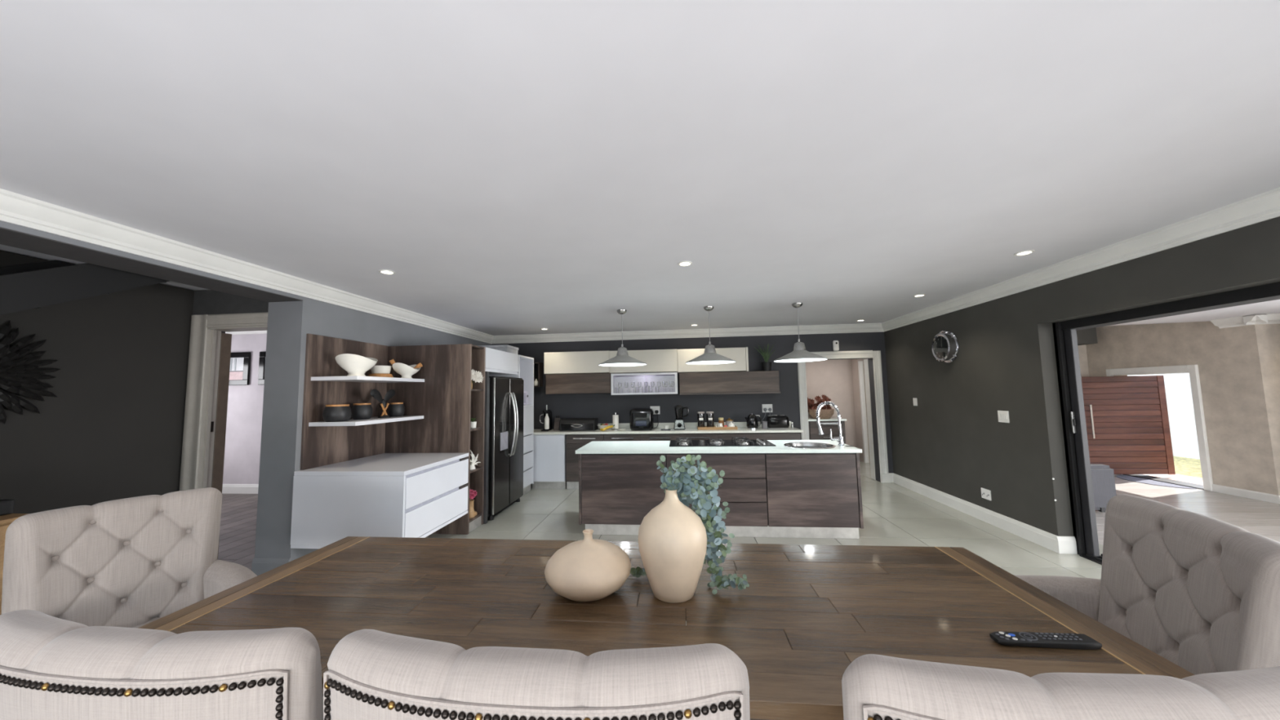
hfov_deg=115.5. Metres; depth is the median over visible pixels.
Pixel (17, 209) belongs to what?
trim
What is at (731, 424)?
sugar pot
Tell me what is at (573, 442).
base cabinet
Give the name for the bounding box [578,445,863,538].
kitchen island
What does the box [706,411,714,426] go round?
storage jar
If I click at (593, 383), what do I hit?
upper cabinet
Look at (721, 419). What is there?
honey jar
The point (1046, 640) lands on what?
remote control
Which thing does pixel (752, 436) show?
base cabinet
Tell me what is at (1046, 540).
baseboard
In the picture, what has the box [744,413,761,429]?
kettle
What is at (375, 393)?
ornament
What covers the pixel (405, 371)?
salad bowl
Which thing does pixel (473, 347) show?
shelf
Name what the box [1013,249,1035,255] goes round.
recessed light
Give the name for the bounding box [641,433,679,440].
base cabinet
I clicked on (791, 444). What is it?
basin
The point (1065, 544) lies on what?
baseboard
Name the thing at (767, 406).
wall socket
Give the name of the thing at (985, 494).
wall socket
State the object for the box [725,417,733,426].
sugar canister
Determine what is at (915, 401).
light switch
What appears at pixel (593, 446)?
island countertop
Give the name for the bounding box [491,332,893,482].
wall
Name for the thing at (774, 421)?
toaster
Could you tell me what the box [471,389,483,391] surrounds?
shelf
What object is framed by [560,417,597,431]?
bin
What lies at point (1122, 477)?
doormat
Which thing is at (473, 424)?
potted plant
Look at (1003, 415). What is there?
light switch
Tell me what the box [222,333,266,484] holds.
wall
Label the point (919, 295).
recessed light
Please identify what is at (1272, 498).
baseboard
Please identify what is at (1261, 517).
floor
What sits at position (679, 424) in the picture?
blender
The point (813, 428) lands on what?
dresser
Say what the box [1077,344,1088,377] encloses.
wall
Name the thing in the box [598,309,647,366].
pendant lamp
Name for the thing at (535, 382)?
ornament
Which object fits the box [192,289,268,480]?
wall
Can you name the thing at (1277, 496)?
baseboard
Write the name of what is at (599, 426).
fruit bowl
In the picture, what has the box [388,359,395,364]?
server
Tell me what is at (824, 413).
basket
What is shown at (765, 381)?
upper cabinet
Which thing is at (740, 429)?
countertop
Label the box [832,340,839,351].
sensor
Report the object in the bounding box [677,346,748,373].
upper cabinet
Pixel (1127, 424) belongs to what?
door
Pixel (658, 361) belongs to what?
upper cabinet
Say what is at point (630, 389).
mug
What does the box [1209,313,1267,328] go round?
trim
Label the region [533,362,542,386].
wall niche
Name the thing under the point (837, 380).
wall
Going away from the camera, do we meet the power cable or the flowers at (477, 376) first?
the flowers at (477, 376)
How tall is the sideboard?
0.865 m
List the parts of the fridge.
edge trim, door, dispenser frame, handle, handle, door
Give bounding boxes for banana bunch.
[600,424,614,431]
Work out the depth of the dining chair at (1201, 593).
1.41 m
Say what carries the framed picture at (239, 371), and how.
attached to the wall at (245, 402)
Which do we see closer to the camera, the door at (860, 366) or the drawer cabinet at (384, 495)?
the drawer cabinet at (384, 495)
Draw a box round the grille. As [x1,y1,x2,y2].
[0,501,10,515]
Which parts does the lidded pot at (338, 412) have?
lid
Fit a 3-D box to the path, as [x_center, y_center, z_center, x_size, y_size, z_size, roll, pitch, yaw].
[10.905,2.488,8.653,0.900,0.115,4.300,-1,-5,6]
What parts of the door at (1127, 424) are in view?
pull handle, casing, casing, casing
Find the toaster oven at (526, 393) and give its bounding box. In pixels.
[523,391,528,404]
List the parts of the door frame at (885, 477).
casing, casing, post, casing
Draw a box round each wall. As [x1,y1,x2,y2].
[0,220,491,561]
[0,250,194,513]
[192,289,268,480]
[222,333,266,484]
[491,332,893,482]
[805,359,864,462]
[884,216,1279,536]
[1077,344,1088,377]
[1085,320,1279,495]
[1127,373,1199,459]
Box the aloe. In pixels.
[754,342,775,371]
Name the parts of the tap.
lever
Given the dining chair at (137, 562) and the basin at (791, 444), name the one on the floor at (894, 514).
the dining chair at (137, 562)
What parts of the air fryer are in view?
drawer, control panel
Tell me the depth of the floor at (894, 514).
4.51 m
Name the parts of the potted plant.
pot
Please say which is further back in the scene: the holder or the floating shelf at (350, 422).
the holder
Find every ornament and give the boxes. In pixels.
[370,389,395,417]
[533,378,537,386]
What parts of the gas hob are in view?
burner, burner, burner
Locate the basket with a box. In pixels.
[808,408,834,418]
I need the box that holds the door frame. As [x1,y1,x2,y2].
[179,312,267,558]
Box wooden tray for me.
[697,425,737,430]
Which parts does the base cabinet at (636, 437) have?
handle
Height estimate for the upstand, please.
0.089 m
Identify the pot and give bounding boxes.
[322,404,351,422]
[351,403,373,419]
[387,402,404,417]
[728,421,734,426]
[760,361,772,371]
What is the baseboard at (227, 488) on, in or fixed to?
attached to the wall at (245, 402)
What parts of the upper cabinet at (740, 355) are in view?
panel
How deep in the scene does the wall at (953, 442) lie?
4.16 m
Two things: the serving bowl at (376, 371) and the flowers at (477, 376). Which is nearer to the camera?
the serving bowl at (376, 371)
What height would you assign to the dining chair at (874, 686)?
1.076 m
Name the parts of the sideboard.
door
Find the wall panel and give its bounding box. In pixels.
[300,333,387,470]
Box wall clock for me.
[931,329,959,362]
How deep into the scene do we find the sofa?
6.03 m
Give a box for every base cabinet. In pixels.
[532,434,565,488]
[565,434,604,488]
[604,433,641,440]
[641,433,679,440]
[679,433,717,439]
[717,432,800,439]
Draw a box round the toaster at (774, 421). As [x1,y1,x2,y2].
[766,414,790,429]
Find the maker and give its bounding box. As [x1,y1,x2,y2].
[539,404,551,431]
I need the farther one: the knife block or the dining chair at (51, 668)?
the knife block
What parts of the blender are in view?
lid, plate, handle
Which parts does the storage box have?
lid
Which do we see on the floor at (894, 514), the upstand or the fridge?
the fridge
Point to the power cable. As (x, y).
(656, 411)
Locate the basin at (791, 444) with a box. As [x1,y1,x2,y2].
[786,442,831,447]
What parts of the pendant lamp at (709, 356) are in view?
cord, lamp shade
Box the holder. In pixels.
[611,412,618,430]
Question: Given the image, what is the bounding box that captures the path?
[1145,474,1203,484]
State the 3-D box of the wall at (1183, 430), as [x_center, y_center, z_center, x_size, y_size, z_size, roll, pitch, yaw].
[14.322,1.161,11.592,0.200,3.100,18.000,-1,-5,6]
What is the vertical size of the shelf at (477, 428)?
0.022 m
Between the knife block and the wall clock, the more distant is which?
the knife block
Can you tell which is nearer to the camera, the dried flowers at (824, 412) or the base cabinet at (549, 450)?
the base cabinet at (549, 450)
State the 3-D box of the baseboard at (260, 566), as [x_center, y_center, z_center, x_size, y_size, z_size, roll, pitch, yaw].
[-3.250,1.822,3.557,0.350,0.150,0.020,-1,-5,6]
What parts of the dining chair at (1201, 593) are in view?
arm, backrest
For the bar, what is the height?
0.090 m
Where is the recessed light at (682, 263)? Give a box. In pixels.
[677,261,692,266]
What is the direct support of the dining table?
on the floor at (894, 514)
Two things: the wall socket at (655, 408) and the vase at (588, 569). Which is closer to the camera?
the vase at (588, 569)
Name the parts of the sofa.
leg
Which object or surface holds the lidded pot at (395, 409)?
on the floating shelf at (350, 422)
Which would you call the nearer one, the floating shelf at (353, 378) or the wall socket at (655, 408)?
the floating shelf at (353, 378)
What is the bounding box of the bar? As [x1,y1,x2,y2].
[0,499,14,515]
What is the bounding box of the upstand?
[597,421,791,428]
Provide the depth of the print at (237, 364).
6.85 m
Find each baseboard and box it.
[222,484,258,493]
[251,557,290,575]
[889,473,893,482]
[893,473,1057,552]
[1055,536,1077,554]
[1211,484,1277,503]
[1276,495,1279,503]
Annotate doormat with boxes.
[1116,475,1196,488]
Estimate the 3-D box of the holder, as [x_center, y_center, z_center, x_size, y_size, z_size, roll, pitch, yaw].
[-0.413,1.038,6.854,0.150,0.290,0.150,-1,-5,6]
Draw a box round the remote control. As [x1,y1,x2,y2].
[989,631,1102,649]
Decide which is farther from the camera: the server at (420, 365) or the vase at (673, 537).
the server at (420, 365)
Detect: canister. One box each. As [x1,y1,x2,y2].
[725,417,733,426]
[761,421,767,428]
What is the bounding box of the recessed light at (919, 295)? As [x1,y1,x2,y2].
[912,293,925,297]
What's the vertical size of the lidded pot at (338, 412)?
0.160 m
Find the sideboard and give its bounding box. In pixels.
[0,513,29,614]
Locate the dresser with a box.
[808,417,846,444]
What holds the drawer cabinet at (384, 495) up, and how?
attached to the wall at (289, 322)
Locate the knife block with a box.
[553,415,561,431]
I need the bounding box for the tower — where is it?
[488,355,533,494]
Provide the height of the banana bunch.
0.097 m
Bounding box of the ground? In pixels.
[1173,456,1202,478]
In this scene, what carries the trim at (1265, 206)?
attached to the wall at (953, 442)
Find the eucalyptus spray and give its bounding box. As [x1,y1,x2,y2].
[630,453,749,594]
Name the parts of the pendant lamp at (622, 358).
lamp shade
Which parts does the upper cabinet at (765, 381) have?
rail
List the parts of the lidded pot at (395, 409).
lid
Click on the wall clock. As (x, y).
(944, 346)
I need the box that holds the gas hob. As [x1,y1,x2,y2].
[669,436,776,446]
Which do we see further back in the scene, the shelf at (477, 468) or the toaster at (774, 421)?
the toaster at (774, 421)
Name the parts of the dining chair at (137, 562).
seat, arm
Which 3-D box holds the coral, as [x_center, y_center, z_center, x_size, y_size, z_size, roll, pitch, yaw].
[-1.995,1.180,4.801,0.101,0.218,0.319,-1,-5,6]
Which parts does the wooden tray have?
rail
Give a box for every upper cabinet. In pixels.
[484,346,518,375]
[543,351,609,374]
[546,373,612,394]
[608,349,677,373]
[610,372,677,395]
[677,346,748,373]
[679,370,780,395]
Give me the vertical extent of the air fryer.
0.354 m
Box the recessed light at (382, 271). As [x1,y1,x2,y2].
[378,269,395,274]
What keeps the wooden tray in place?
on the countertop at (740, 429)
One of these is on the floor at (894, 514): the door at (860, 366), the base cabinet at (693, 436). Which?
the base cabinet at (693, 436)
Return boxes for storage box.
[477,344,519,354]
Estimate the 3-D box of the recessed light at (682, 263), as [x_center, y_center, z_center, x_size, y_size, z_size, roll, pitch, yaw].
[0.382,-0.814,3.422,0.124,0.008,0.124,-1,-5,6]
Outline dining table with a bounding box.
[137,536,1194,719]
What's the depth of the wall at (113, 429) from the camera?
3.33 m
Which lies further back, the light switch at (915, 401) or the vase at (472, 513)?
the light switch at (915, 401)
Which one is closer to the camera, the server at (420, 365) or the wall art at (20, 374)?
the wall art at (20, 374)
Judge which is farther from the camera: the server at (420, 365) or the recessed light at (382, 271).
the server at (420, 365)
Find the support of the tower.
on the floor at (894, 514)
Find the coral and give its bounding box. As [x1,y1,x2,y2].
[470,449,480,469]
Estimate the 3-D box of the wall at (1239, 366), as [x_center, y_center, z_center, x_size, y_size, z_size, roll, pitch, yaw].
[11.603,0.604,8.373,2.960,3.800,4.210,-1,-5,6]
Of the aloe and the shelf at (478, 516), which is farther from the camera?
the aloe
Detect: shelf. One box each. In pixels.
[308,415,423,426]
[311,375,424,382]
[469,513,481,522]
[470,426,482,431]
[470,466,482,473]
[471,344,484,349]
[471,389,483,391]
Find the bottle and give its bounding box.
[544,413,549,429]
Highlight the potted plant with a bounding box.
[470,417,476,428]
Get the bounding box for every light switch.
[912,397,917,405]
[997,410,1009,422]
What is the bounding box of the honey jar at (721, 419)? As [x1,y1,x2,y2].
[718,417,724,426]
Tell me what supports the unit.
on the floor at (894, 514)
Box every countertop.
[533,426,803,435]
[575,440,862,453]
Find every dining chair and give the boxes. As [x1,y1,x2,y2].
[0,609,323,719]
[1,487,257,628]
[323,629,750,719]
[841,653,1279,719]
[1013,493,1279,675]
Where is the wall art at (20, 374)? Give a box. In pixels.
[0,320,61,424]
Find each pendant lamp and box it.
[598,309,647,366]
[685,306,735,364]
[773,302,827,362]
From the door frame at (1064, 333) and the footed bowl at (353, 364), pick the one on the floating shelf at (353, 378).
the footed bowl at (353, 364)
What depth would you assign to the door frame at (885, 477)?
6.81 m
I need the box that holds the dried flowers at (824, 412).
[807,395,834,418]
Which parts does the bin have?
handle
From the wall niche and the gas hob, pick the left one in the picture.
the wall niche
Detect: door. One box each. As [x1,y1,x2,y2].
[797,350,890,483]
[857,360,870,462]
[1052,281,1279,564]
[1080,364,1213,491]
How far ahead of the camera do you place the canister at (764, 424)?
6.53 m
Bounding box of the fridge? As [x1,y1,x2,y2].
[487,375,524,520]
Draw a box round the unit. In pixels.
[384,343,488,534]
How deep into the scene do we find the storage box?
6.20 m
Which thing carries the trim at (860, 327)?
attached to the wall at (602, 406)
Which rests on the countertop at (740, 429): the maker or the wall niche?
the maker
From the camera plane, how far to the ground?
9.29 m
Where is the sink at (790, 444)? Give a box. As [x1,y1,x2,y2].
[783,442,835,448]
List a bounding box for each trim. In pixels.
[0,188,493,343]
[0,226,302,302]
[225,330,266,334]
[492,323,883,343]
[880,186,1279,332]
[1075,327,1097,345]
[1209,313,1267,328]
[1243,313,1279,324]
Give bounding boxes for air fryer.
[629,408,653,430]
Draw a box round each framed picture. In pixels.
[228,351,250,385]
[257,351,266,384]
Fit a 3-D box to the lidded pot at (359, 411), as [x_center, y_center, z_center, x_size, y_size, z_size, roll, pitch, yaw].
[-2.850,0.524,4.143,0.188,0.164,0.188,-1,-5,6]
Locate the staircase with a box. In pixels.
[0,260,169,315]
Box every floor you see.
[217,461,1102,699]
[1095,474,1279,544]
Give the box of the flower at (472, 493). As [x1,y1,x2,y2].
[469,488,477,500]
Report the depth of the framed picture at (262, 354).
6.79 m
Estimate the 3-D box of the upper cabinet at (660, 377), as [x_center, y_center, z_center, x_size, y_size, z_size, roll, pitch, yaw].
[0.084,0.412,6.962,1.120,0.360,0.345,-1,-5,6]
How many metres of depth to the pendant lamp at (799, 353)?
5.00 m
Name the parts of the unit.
panel, panel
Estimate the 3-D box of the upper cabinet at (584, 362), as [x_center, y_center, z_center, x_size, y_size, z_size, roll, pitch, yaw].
[-1.081,0.052,7.123,1.150,0.375,0.330,-1,-5,6]
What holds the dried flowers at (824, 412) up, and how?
on the dresser
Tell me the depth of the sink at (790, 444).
4.68 m
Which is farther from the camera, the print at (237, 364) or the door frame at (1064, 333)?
the print at (237, 364)
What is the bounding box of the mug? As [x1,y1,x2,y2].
[628,387,635,392]
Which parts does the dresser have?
drawer, drawer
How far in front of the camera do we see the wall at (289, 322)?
3.69 m
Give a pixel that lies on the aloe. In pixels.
(766, 366)
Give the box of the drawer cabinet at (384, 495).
[290,453,468,548]
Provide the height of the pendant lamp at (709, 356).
0.724 m
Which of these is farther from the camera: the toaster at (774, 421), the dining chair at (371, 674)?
the toaster at (774, 421)
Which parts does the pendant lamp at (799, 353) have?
cord, lamp shade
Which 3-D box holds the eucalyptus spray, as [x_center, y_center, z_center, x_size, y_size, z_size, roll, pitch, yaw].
[0.176,0.645,1.642,0.470,0.530,0.223,-4,-5,34]
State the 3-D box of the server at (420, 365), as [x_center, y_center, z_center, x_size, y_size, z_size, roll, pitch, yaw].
[-2.570,0.087,4.607,0.052,0.119,0.169,-6,-6,44]
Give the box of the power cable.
[653,409,658,428]
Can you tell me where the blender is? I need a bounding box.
[673,404,688,430]
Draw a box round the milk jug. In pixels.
[715,422,723,426]
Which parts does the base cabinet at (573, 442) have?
door, drawer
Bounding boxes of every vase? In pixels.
[469,499,476,518]
[544,528,631,601]
[638,488,706,603]
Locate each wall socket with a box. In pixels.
[649,405,659,413]
[761,404,772,412]
[981,487,991,500]
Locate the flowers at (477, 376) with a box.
[471,368,483,383]
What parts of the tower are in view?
panel, panel, drawer, drawer, drawer, door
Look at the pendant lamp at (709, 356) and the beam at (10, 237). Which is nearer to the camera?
the beam at (10, 237)
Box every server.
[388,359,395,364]
[413,362,422,368]
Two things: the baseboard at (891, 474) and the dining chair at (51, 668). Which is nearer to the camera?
the dining chair at (51, 668)
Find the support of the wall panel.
attached to the wall at (289, 322)
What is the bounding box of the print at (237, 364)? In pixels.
[229,357,244,380]
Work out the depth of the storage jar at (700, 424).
6.68 m
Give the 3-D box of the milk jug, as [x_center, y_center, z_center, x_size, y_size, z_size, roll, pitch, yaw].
[1.304,1.074,6.586,0.102,0.082,0.102,3,-6,-39]
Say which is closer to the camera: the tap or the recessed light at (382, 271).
the recessed light at (382, 271)
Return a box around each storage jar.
[697,411,704,426]
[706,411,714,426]
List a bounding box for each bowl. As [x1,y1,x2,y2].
[334,353,377,376]
[368,365,393,377]
[391,362,420,378]
[597,424,610,428]
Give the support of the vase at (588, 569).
on the dining table
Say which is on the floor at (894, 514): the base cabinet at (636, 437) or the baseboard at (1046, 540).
the base cabinet at (636, 437)
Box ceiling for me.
[0,0,1279,335]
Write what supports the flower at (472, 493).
in the vase at (472, 513)
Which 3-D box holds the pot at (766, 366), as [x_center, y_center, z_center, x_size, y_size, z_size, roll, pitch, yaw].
[2.130,0.115,6.795,0.176,0.150,0.176,-1,-5,6]
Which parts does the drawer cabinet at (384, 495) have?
panel, finger rail, finger rail, drawer, drawer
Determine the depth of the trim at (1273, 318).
6.44 m
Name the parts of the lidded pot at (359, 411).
lid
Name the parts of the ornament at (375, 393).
crossed leg, crossed leg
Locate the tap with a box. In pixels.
[815,400,853,446]
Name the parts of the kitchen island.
panel, door, drawer, drawer, drawer, door, panel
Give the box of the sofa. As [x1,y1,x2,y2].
[1090,464,1116,511]

